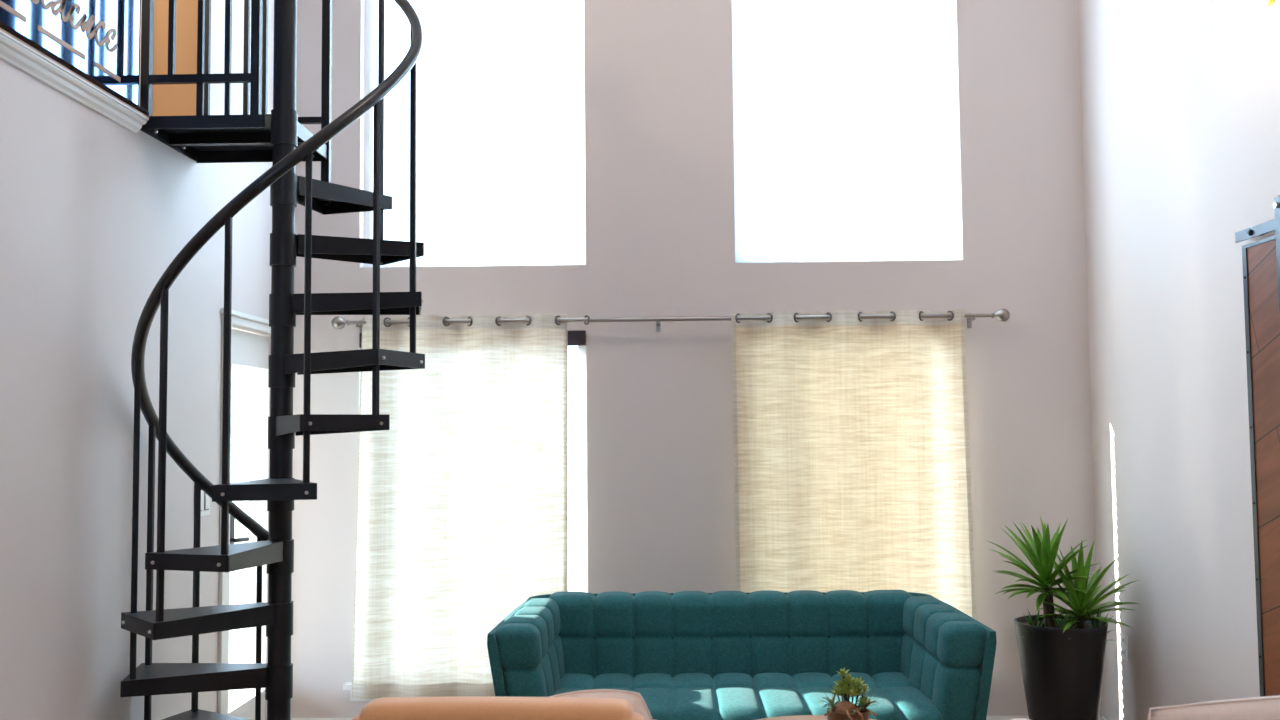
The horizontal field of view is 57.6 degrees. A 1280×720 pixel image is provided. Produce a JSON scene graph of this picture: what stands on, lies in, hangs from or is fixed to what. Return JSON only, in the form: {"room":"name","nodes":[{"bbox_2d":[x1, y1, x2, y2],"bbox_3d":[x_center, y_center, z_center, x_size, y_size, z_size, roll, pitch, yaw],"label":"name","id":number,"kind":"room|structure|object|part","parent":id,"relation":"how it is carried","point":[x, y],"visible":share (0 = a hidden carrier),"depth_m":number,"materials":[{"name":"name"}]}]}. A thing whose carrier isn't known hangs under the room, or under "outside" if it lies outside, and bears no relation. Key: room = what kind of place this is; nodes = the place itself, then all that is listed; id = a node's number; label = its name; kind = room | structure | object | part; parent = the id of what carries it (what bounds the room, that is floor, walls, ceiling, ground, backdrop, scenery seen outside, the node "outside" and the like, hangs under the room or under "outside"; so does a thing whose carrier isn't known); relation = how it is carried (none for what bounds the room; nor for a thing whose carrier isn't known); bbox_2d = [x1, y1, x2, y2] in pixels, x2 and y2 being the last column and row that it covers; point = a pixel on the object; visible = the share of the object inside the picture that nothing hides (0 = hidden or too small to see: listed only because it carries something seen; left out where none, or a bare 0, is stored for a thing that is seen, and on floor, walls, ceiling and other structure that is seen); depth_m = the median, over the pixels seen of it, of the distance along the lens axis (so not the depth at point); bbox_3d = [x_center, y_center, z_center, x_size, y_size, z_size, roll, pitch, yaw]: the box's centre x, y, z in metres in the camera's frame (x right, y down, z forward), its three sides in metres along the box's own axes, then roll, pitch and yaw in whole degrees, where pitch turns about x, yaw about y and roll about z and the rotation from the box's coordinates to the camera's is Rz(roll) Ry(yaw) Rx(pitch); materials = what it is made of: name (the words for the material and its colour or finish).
{"room":"living room","nodes":[
{"label":"living room","id":0,"kind":"room"},
{"bbox_2d":[0,0,273,719],"bbox_3d":[-2.006,-1.434,0.831,0.120,6.400,10.186,-1,-3,1],"label":"wall","id":1,"kind":"structure","parent":0,"point":[94,211],"depth_m":3.98,"materials":[{"name":"white paint"}]},
{"bbox_2d":[0,28,148,132],"bbox_3d":[-1.923,-1.085,0.496,0.054,0.052,7.563,-1,-3,1],"label":"trim","id":2,"kind":"structure","parent":1,"relation":"attached to","point":[13,52],"depth_m":3.73,"materials":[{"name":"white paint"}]},
{"bbox_2d":[0,21,148,116],"bbox_3d":[-1.921,-1.127,0.498,0.056,0.020,7.563,-1,-3,1],"label":"trim","id":3,"kind":"structure","parent":1,"relation":"attached to","point":[3,26],"depth_m":3.71,"materials":[{"name":"black"}]},
{"bbox_2d":[201,489,209,516],"bbox_3d":[-1.819,0.582,4.846,0.012,0.138,0.160,-1,-3,1],"label":"light switch","id":4,"kind":"object","parent":1,"relation":"attached to","point":[205,499],"visible":0.48,"depth_m":4.86,"materials":[{"name":"white plastic"}]},
{"bbox_2d":[217,308,270,719],"bbox_3d":[-1.828,0.819,5.403,0.113,2.048,0.780,-1,-3,1],"label":"door","id":5,"kind":"structure","parent":1,"relation":"in","point":[248,350],"depth_m":5.50,"materials":[{"name":"white paint"}]},
{"bbox_3d":[-1.800,0.848,5.410,0.017,1.990,0.762,-1,-3,1],"label":"casing","id":6,"kind":"part","parent":5,"relation":"part of","materials":[{"name":"white paint"}]},
{"bbox_3d":[-1.832,0.747,5.187,0.026,0.165,0.094,-1,-3,1],"label":"lock plate","id":7,"kind":"part","parent":5,"relation":"part of","materials":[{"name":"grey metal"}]},
{"bbox_3d":[-1.810,0.807,5.226,0.068,0.026,0.136,-1,-3,1],"label":"lever handle","id":8,"kind":"part","parent":5,"relation":"part of","materials":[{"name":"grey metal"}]},
{"bbox_3d":[-1.801,-0.175,5.462,0.034,0.058,0.780,-1,-3,1],"label":"head casing","id":9,"kind":"part","parent":5,"relation":"part of","materials":[{"name":"white paint"}]},
{"bbox_2d":[152,0,173,115],"bbox_3d":[-3.933,-1.991,5.064,3.930,2.744,0.120,-1,-3,1],"label":"wall","id":10,"kind":"structure","parent":0,"point":[163,94],"depth_m":4.91,"materials":[{"name":"brown paint"}]},
{"bbox_2d":[139,0,141,105],"bbox_3d":[-2.138,-1.925,4.937,0.125,2.124,0.035,-1,-3,1],"label":"trim","id":11,"kind":"structure","parent":10,"relation":"attached to","point":[141,0],"depth_m":4.88,"materials":[{"name":"white paint"}]},
{"bbox_2d":[173,0,197,115],"bbox_3d":[-1.912,-2.127,4.959,0.118,2.524,0.004,-1,-3,1],"label":"trim","id":12,"kind":"structure","parent":10,"relation":"attached to","point":[184,103],"depth_m":4.91,"materials":[{"name":"brown paint"}]},
{"bbox_2d":[291,0,1100,717],"bbox_3d":[0.226,-0.698,5.920,4.315,5.300,0.170,-1,-3,1],"label":"wall","id":13,"kind":"structure","parent":0,"point":[660,210],"depth_m":5.80,"materials":[{"name":"white paint"}]},
{"bbox_2d":[343,346,587,700],"bbox_3d":[-0.824,0.766,5.813,1.262,1.815,0.190,-1,-3,1],"label":"window","id":14,"kind":"structure","parent":13,"relation":"in","point":[582,394],"depth_m":5.85,"materials":[{"name":"white glass"}]},
{"bbox_3d":[-0.818,1.594,5.733,1.262,0.028,0.129,-1,-3,1],"label":"sill","id":15,"kind":"part","parent":14,"relation":"part of","materials":[{"name":"white paint"}]},
{"bbox_2d":[360,331,585,591],"bbox_3d":[-0.830,0.719,5.798,1.132,1.719,0.068,-1,-3,1],"label":"window blind","id":16,"kind":"object","parent":14,"relation":"attached to","point":[575,338],"visible":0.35,"depth_m":5.80,"materials":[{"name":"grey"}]},
{"bbox_3d":[-0.838,0.737,5.808,1.100,1.600,0.046,-1,-3,1],"label":"slat panel","id":17,"kind":"part","parent":16,"relation":"part of","materials":[{"name":"white"}]},
{"bbox_3d":[-0.828,0.725,5.881,1.080,1.665,0.034,-1,-3,1],"label":"sash","id":18,"kind":"part","parent":14,"relation":"part of","materials":[{"name":"white plastic"}]},
{"bbox_2d":[363,0,585,266],"bbox_3d":[-0.848,-1.425,5.995,1.140,1.920,0.090,-1,-3,1],"label":"window","id":19,"kind":"structure","parent":13,"relation":"in","point":[500,125],"depth_m":5.93,"materials":[{"name":"white glass"}]},
{"bbox_3d":[-0.848,-1.424,6.010,1.080,1.860,0.034,-1,-3,1],"label":"sash","id":20,"kind":"part","parent":19,"relation":"part of","materials":[{"name":"white plastic"}]},
{"bbox_2d":[331,308,1009,332],"bbox_3d":[0.139,-0.189,5.744,3.328,0.088,0.123,-1,-3,1],"label":"curtain rod","id":21,"kind":"object","parent":13,"relation":"attached to","point":[1002,315],"visible":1,"depth_m":5.71,"materials":[{"name":"silver metal"}]},
{"bbox_2d":[352,314,589,698],"bbox_3d":[-0.822,0.705,5.685,1.172,1.860,0.068,-1,-3,1],"label":"curtain","id":22,"kind":"object","parent":21,"relation":"hanging from","point":[462,520],"visible":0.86,"depth_m":5.68,"materials":[{"name":"fabric"}]},
{"bbox_2d":[731,308,976,619],"bbox_3d":[1.031,0.686,5.640,1.154,1.860,0.069,-1,-3,1],"label":"curtain","id":23,"kind":"object","parent":21,"relation":"hanging from","point":[851,432],"visible":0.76,"depth_m":5.65,"materials":[{"name":"fabric"}]},
{"bbox_2d":[290,716,1100,719],"bbox_3d":[0.221,1.792,5.677,4.025,0.100,0.016,-1,-3,1],"label":"baseboard","id":24,"kind":"structure","parent":13,"relation":"attached to","point":[988,717],"depth_m":5.64,"materials":[{"name":"white paint"}]},
{"bbox_2d":[732,0,959,262],"bbox_3d":[1.034,-1.445,5.949,1.130,1.920,0.090,-1,-3,1],"label":"window","id":25,"kind":"structure","parent":13,"relation":"in","point":[845,129],"depth_m":5.89,"materials":[{"name":"white glass"}]},
{"bbox_2d":[1078,0,1279,719],"bbox_3d":[2.180,-1.000,1.200,0.170,5.300,9.186,-1,-3,1],"label":"wall","id":26,"kind":"structure","parent":0,"point":[1181,125],"depth_m":4.79,"materials":[{"name":"white paint"}]},
{"bbox_2d":[1121,632,1128,660],"bbox_3d":[2.215,1.310,5.328,0.011,0.120,0.072,-1,-3,1],"label":"wall outlet","id":27,"kind":"object","parent":26,"relation":"attached to","point":[1124,637],"visible":1,"depth_m":5.31,"materials":[{"name":"white plastic"}]},
{"bbox_2d":[1213,0,1274,40],"bbox_3d":[2.079,-1.264,4.002,0.162,0.295,0.124,-1,-3,1],"label":"wall sconce","id":28,"kind":"object","parent":26,"relation":"attached to","point":[1233,19],"visible":1,"depth_m":3.94,"materials":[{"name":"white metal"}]},
{"bbox_3d":[2.151,-1.312,4.003,0.018,0.200,0.080,-1,-3,1],"label":"plate","id":29,"kind":"part","parent":28,"relation":"part of","materials":[{"name":"gold metal"}]},
{"bbox_2d":[1235,219,1274,242],"bbox_3d":[2.123,-0.497,3.180,0.050,0.038,1.995,-1,-3,1],"label":"barn door track","id":30,"kind":"object","parent":26,"relation":"attached to","point":[1269,226],"visible":1,"depth_m":4.03,"materials":[{"name":"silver metal"}]},
{"bbox_2d":[1242,195,1279,696],"bbox_3d":[2.126,0.552,3.495,0.054,2.238,1.108,-1,-3,1],"label":"barn door","id":31,"kind":"structure","parent":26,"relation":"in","point":[1261,258],"depth_m":3.96,"materials":[{"name":"brown wood"}]},
{"bbox_3d":[0.132,1.667,1.077,4.315,0.200,9.556,-1,-3,1],"label":"floor","id":32,"kind":"structure","parent":0,"visible":0},
{"bbox_2d":[120,0,424,719],"bbox_3d":[-1.319,-0.187,4.266,1.066,3.910,1.046,-1,-3,1],"label":"spiral staircase","id":33,"kind":"structure","parent":32,"relation":"on","point":[279,137],"depth_m":4.21,"materials":[{"name":"black metal"},{"name":"black vinyl"}]},
{"bbox_3d":[-1.846,-1.396,4.371,0.032,0.994,0.032,-1,-3,1],"label":"rail post","id":34,"kind":"part","parent":33,"relation":"part of","materials":[{"name":"black metal"}]},
{"bbox_3d":[-1.637,-1.049,4.345,0.413,0.030,0.024,-1,-3,1],"label":"landing rail","id":35,"kind":"part","parent":33,"relation":"part of","materials":[{"name":"black metal"}]},
{"bbox_3d":[-1.433,-1.401,4.361,0.032,0.994,0.032,-1,-3,1],"label":"rail post","id":36,"kind":"part","parent":33,"relation":"part of","materials":[{"name":"black metal"}]},
{"bbox_3d":[-1.565,-0.986,4.811,0.535,0.025,0.024,-1,-3,1],"label":"landing rail","id":37,"kind":"part","parent":33,"relation":"part of","materials":[{"name":"black"}]},
{"bbox_3d":[-1.297,-1.292,4.822,0.034,1.318,0.034,-1,-3,1],"label":"newel post","id":38,"kind":"part","parent":33,"relation":"part of","materials":[{"name":"black metal"}]},
{"bbox_2d":[352,696,653,719],"bbox_3d":[-0.352,1.307,3.350,0.877,0.799,0.805,-1,-3,1],"label":"armchair","id":39,"kind":"object","parent":32,"relation":"on","point":[464,707],"visible":0.99,"depth_m":3.01,"materials":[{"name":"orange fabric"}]},
{"bbox_2d":[550,689,652,719],"bbox_3d":[-0.155,1.087,3.180,0.417,0.382,0.212,-1,-3,1],"label":"cushion","id":40,"kind":"object","parent":39,"relation":"on","point":[636,700],"visible":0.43,"depth_m":3.15,"materials":[{"name":"pink fabric"}]},
{"bbox_2d":[487,590,996,719],"bbox_3d":[0.391,1.397,4.801,1.907,0.780,0.959,-1,-3,1],"label":"sofa","id":41,"kind":"object","parent":32,"relation":"on","point":[689,655],"visible":0.89,"depth_m":4.98,"materials":[{"name":"teal fabric"}]},
{"bbox_3d":[-0.431,1.259,4.736,0.231,0.486,0.720,-1,-3,1],"label":"armrest","id":42,"kind":"part","parent":41,"relation":"part of","materials":[{"name":"teal fabric"}]},
{"bbox_3d":[0.397,1.231,5.114,1.631,0.410,0.249,-1,-3,1],"label":"backrest","id":43,"kind":"part","parent":41,"relation":"part of","materials":[{"name":"teal fabric"}]},
{"bbox_3d":[0.388,1.419,4.670,1.559,0.208,0.700,-1,-3,1],"label":"seat","id":44,"kind":"part","parent":41,"relation":"part of","materials":[{"name":"teal fabric"}]},
{"bbox_3d":[1.205,1.241,4.695,0.231,0.486,0.720,-1,-3,1],"label":"armrest","id":45,"kind":"part","parent":41,"relation":"part of","materials":[{"name":"teal fabric"}]},
{"bbox_2d":[757,715,874,719],"bbox_3d":[0.573,1.442,3.547,0.704,0.542,0.704,-1,-3,1],"label":"coffee table","id":46,"kind":"object","parent":32,"relation":"on","point":[797,717],"visible":0.64,"depth_m":3.87,"materials":[{"name":"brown wood"}]},
{"bbox_2d":[818,667,880,719],"bbox_3d":[0.659,1.072,3.658,0.203,0.205,0.150,-1,-3,1],"label":"succulent planter","id":47,"kind":"object","parent":46,"relation":"on","point":[844,709],"visible":1,"depth_m":3.65,"materials":[{"name":"plant"}]},
{"bbox_2d":[827,705,869,719],"bbox_3d":[0.655,1.137,3.663,0.132,0.076,0.132,-1,-3,1],"label":"bowl","id":48,"kind":"object","parent":47,"relation":"on","point":[834,712],"depth_m":3.62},
{"bbox_3d":[0.665,1.056,3.665,0.087,0.121,0.031,-1,-3,8],"label":"stem","id":49,"kind":"part","parent":47,"relation":"part of","materials":[{"name":"green plant"}]},
{"bbox_2d":[1010,718,1030,719],"bbox_3d":[1.597,1.341,3.346,0.860,0.696,0.771,0,-3,-8],"label":"armchair","id":50,"kind":"object","parent":32,"relation":"on","point":[1017,718],"visible":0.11,"depth_m":3.63,"materials":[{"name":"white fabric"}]},
{"bbox_2d":[1147,695,1279,719],"bbox_3d":[1.673,1.063,3.129,0.669,0.340,0.220,0,-3,-5],"label":"cushion","id":51,"kind":"object","parent":50,"relation":"on","point":[1266,707],"visible":1,"depth_m":3.07,"materials":[{"name":"pink fabric"}]},
{"bbox_2d":[988,516,1138,719],"bbox_3d":[1.895,1.250,5.240,0.640,1.100,0.512,-1,-3,1],"label":"potted palm","id":52,"kind":"object","parent":32,"relation":"on","point":[1062,657],"visible":1,"depth_m":5.15,"materials":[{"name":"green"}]},
{"bbox_2d":[1014,615,1107,719],"bbox_3d":[1.903,1.492,5.249,0.402,0.618,0.402,-1,-3,1],"label":"planter","id":53,"kind":"object","parent":52,"relation":"on","point":[1062,664],"depth_m":5.11,"materials":[{"name":"black"}]},
{"label":"outside","id":54,"kind":"structure","parent":0,"visible":0},
{"bbox_2d":[228,464,578,705],"bbox_3d":[0.268,2.370,9.872,80.000,0.150,100.000,-1,-3,1],"label":"ground","id":55,"kind":"structure","parent":54,"point":[239,579],"depth_m":14.19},
{"bbox_3d":[-1.984,-1.639,0.574,0.032,1.023,7.550,-1,-3,1],"label":"loft railing","id":56,"kind":"object","parent":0,"visible":0},
{"bbox_2d":[0,0,140,104],"bbox_3d":[-1.874,-1.417,3.507,0.008,0.916,1.635,-1,-3,1],"label":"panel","id":57,"kind":"object","parent":56,"relation":"attached to","point":[100,38],"visible":0.99,"depth_m":3.94,"materials":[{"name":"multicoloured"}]}
]}

